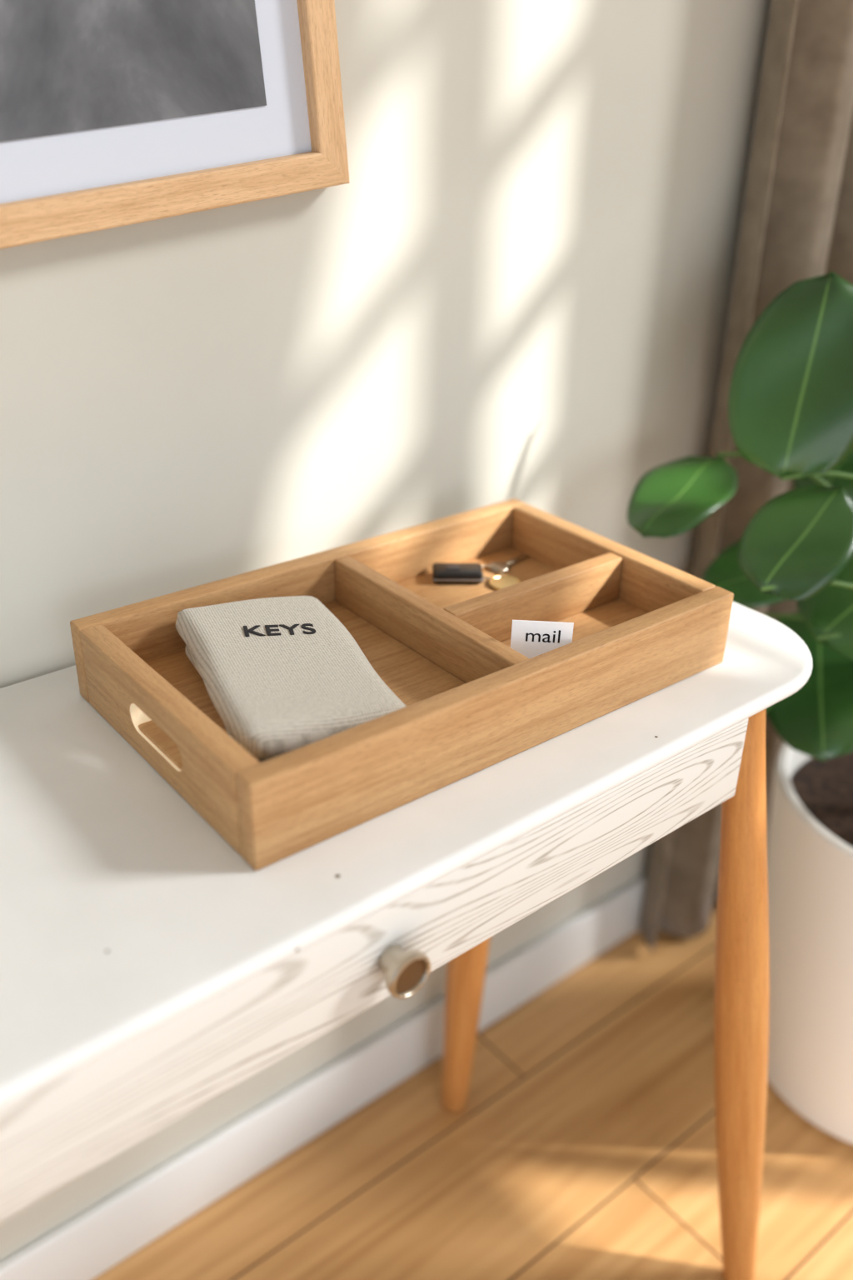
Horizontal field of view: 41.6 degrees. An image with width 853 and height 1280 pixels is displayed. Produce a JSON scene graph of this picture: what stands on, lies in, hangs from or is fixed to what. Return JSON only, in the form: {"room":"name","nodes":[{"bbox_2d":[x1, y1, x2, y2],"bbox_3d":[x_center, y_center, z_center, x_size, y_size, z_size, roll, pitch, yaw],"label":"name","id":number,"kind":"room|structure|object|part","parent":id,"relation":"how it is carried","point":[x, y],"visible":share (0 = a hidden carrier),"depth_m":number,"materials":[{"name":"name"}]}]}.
{"room":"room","nodes":[
{"label":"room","id":0,"kind":"room"},
{"bbox_2d":[0,0,771,1261],"bbox_3d":[-0.583,-0.428,0.527,4.300,2.700,0.100,-20,35,-35],"label":"wall","id":1,"kind":"structure","parent":0,"point":[518,286],"depth_m":1.04,"materials":[{"name":"paint"}]},
{"bbox_2d":[0,0,349,249],"bbox_3d":[-0.290,-0.594,0.615,0.587,0.766,0.024,-20,35,-35],"label":"framed picture","id":2,"kind":"object","parent":1,"relation":"attached to","point":[114,113],"visible":1,"depth_m":0.81,"materials":[{"name":"brown wood"}]},
{"bbox_2d":[0,0,266,142],"bbox_3d":[-0.290,-0.594,0.615,0.390,0.590,0.001,-25,37,-31],"label":"art print","id":3,"kind":"object","parent":2,"relation":"on","point":[72,71],"depth_m":0.79},
{"bbox_3d":[-0.272,-0.299,0.795,0.520,0.027,0.024,-25,37,-31],"label":"frame","id":4,"kind":"part","parent":2,"relation":"part of","materials":[{"name":"brown wood"}]},
{"bbox_3d":[-0.100,-0.684,0.743,0.027,0.720,0.024,-25,37,-31],"label":"frame","id":5,"kind":"part","parent":2,"relation":"part of","materials":[{"name":"brown wood"}]},
{"bbox_2d":[0,872,648,1279],"bbox_3d":[-0.574,0.742,1.095,4.100,0.100,0.014,-20,35,-35],"label":"baseboard","id":6,"kind":"structure","parent":1,"relation":"attached to","point":[98,1238],"depth_m":1.38,"materials":[{"name":"white paint"}]},
{"bbox_2d":[640,0,852,952],"bbox_3d":[0.675,-0.715,1.392,0.990,2.429,0.076,-20,35,-35],"label":"curtain","id":7,"kind":"object","parent":1,"relation":"hanging from","point":[797,222],"visible":0.25,"depth_m":1.27,"materials":[{"name":"fabric"}]},
{"bbox_2d":[92,898,852,1279],"bbox_3d":[0.558,1.500,-0.075,4.300,0.100,3.800,-20,35,-35],"label":"floor","id":8,"kind":"structure","parent":0,"point":[582,1146],"depth_m":1.39,"materials":[{"name":"brown wood"}]},
{"bbox_2d":[0,602,812,1279],"bbox_3d":[-0.128,0.435,0.992,1.046,0.761,0.482,-20,35,-35],"label":"console table","id":9,"kind":"object","parent":8,"relation":"on","point":[148,971],"visible":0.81,"depth_m":0.75,"materials":[{"name":"white wood"}]},
{"bbox_3d":[-0.031,0.202,0.743,0.755,0.081,0.020,-20,35,-35],"label":"drawer","id":10,"kind":"part","parent":9,"relation":"part of","materials":[{"name":"white wood"}]},
{"bbox_2d":[70,498,734,870],"bbox_3d":[-0.010,0.002,0.929,0.470,0.067,0.277,-19,34,-34],"label":"wooden tray","id":11,"kind":"object","parent":9,"relation":"on","point":[644,625],"visible":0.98,"depth_m":0.89,"materials":[{"name":"brown wood"}]},
{"bbox_2d":[80,624,259,855],"bbox_3d":[-0.187,0.064,0.803,0.019,0.067,0.239,-19,34,-34],"label":"tray side","id":12,"kind":"object","parent":11,"relation":"on","point":[206,766],"depth_m":0.78,"materials":[{"name":"brown wood"}]},
{"bbox_2d":[175,595,406,763],"bbox_3d":[-0.107,0.025,0.853,0.129,0.043,0.217,-10,30,-21],"label":"linen cloth","id":13,"kind":"object","parent":11,"relation":"on","point":[282,675],"visible":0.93,"depth_m":0.82,"materials":[{"name":"beige fabric"}]},
{"bbox_2d":[70,498,525,703],"bbox_3d":[-0.090,-0.046,1.018,0.470,0.067,0.019,-19,34,-34],"label":"tray side","id":14,"kind":"object","parent":11,"relation":"on","point":[407,557],"depth_m":1.00,"materials":[{"name":"brown wood"}]},
{"bbox_2d":[138,547,648,769],"bbox_3d":[-0.011,0.021,0.939,0.466,0.024,0.273,-19,34,-34],"label":"tray bottom","id":15,"kind":"object","parent":11,"relation":"on","point":[416,672],"depth_m":0.91,"materials":[{"name":"brown wood"}]},
{"bbox_2d":[431,553,529,589],"bbox_3d":[0.051,-0.073,1.080,0.088,0.012,0.087,6,28,8],"label":"keys","id":16,"kind":"object","parent":11,"relation":"on","point":[442,572],"visible":0.92,"depth_m":1.05,"materials":[{"name":"silver metal"}]},
{"bbox_3d":[0.087,-0.078,1.102,0.007,0.002,0.036,25,36,37],"label":"key blade","id":17,"kind":"part","parent":16,"relation":"part of","materials":[{"name":"silver metal"}]},
{"bbox_2d":[235,586,734,870],"bbox_3d":[0.070,0.051,0.840,0.470,0.067,0.019,-19,34,-34],"label":"tray side","id":18,"kind":"object","parent":11,"relation":"on","point":[289,803],"depth_m":0.80,"materials":[{"name":"brown wood"}]},
{"bbox_2d":[510,620,574,658],"bbox_3d":[0.089,0.009,0.878,0.047,0.057,0.010,3,28,3],"label":"label card","id":19,"kind":"object","parent":11,"relation":"on","point":[531,639],"visible":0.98,"depth_m":0.87,"materials":[{"name":"white paper"}]},
{"bbox_2d":[511,504,715,612],"bbox_3d":[0.167,-0.060,1.054,0.019,0.067,0.239,-19,34,-34],"label":"tray side","id":20,"kind":"object","parent":11,"relation":"on","point":[641,582],"depth_m":1.03,"materials":[{"name":"brown wood"}]},
{"bbox_3d":[-0.017,0.213,0.730,0.033,0.033,0.024,-20,35,-35],"label":"drawer knob","id":21,"kind":"part","parent":9,"relation":"part of","materials":[{"name":"brown wood"}]},
{"bbox_3d":[0.058,0.272,1.325,0.053,0.744,0.053,-16,31,-37],"label":"leg","id":22,"kind":"part","parent":9,"relation":"part of","materials":[{"name":"brown wood"}]},
{"bbox_3d":[0.313,0.388,1.117,0.053,0.750,0.053,-23,29,-33],"label":"leg","id":23,"kind":"part","parent":9,"relation":"part of","materials":[{"name":"brown wood"}]},
{"bbox_2d":[627,270,852,1143],"bbox_3d":[0.517,0.132,1.289,0.604,1.042,0.390,-5,28,-12],"label":"potted plant","id":24,"kind":"object","parent":8,"relation":"on","point":[791,399],"visible":0.83,"depth_m":1.24,"materials":[{"name":"green plant"}]},
{"bbox_3d":[0.457,0.000,1.310,0.160,0.427,0.246,-20,35,-35],"label":"stem","id":25,"kind":"part","parent":24,"relation":"part of","materials":[{"name":"green plant"}]},
{"bbox_3d":[0.488,0.088,1.343,0.124,0.242,0.187,-20,35,-35],"label":"stem","id":26,"kind":"part","parent":24,"relation":"part of","materials":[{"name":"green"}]},
{"bbox_3d":[0.483,0.088,1.228,0.265,0.349,0.158,-20,35,-35],"label":"stem","id":27,"kind":"part","parent":24,"relation":"part of","materials":[{"name":"green plant"}]},
{"bbox_3d":[0.615,0.383,1.449,0.390,0.454,0.390,-20,35,-35],"label":"plant pot","id":28,"kind":"part","parent":24,"relation":"part of","materials":[{"name":"white ceramic"}]},
{"bbox_3d":[0.506,0.019,1.261,0.256,0.442,0.163,-20,35,-35],"label":"stem","id":29,"kind":"part","parent":24,"relation":"part of","materials":[{"name":"green plant"}]},
{"bbox_3d":[0.526,0.112,1.270,0.164,0.269,0.143,-20,35,-35],"label":"stem","id":30,"kind":"part","parent":24,"relation":"part of","materials":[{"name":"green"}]}
]}

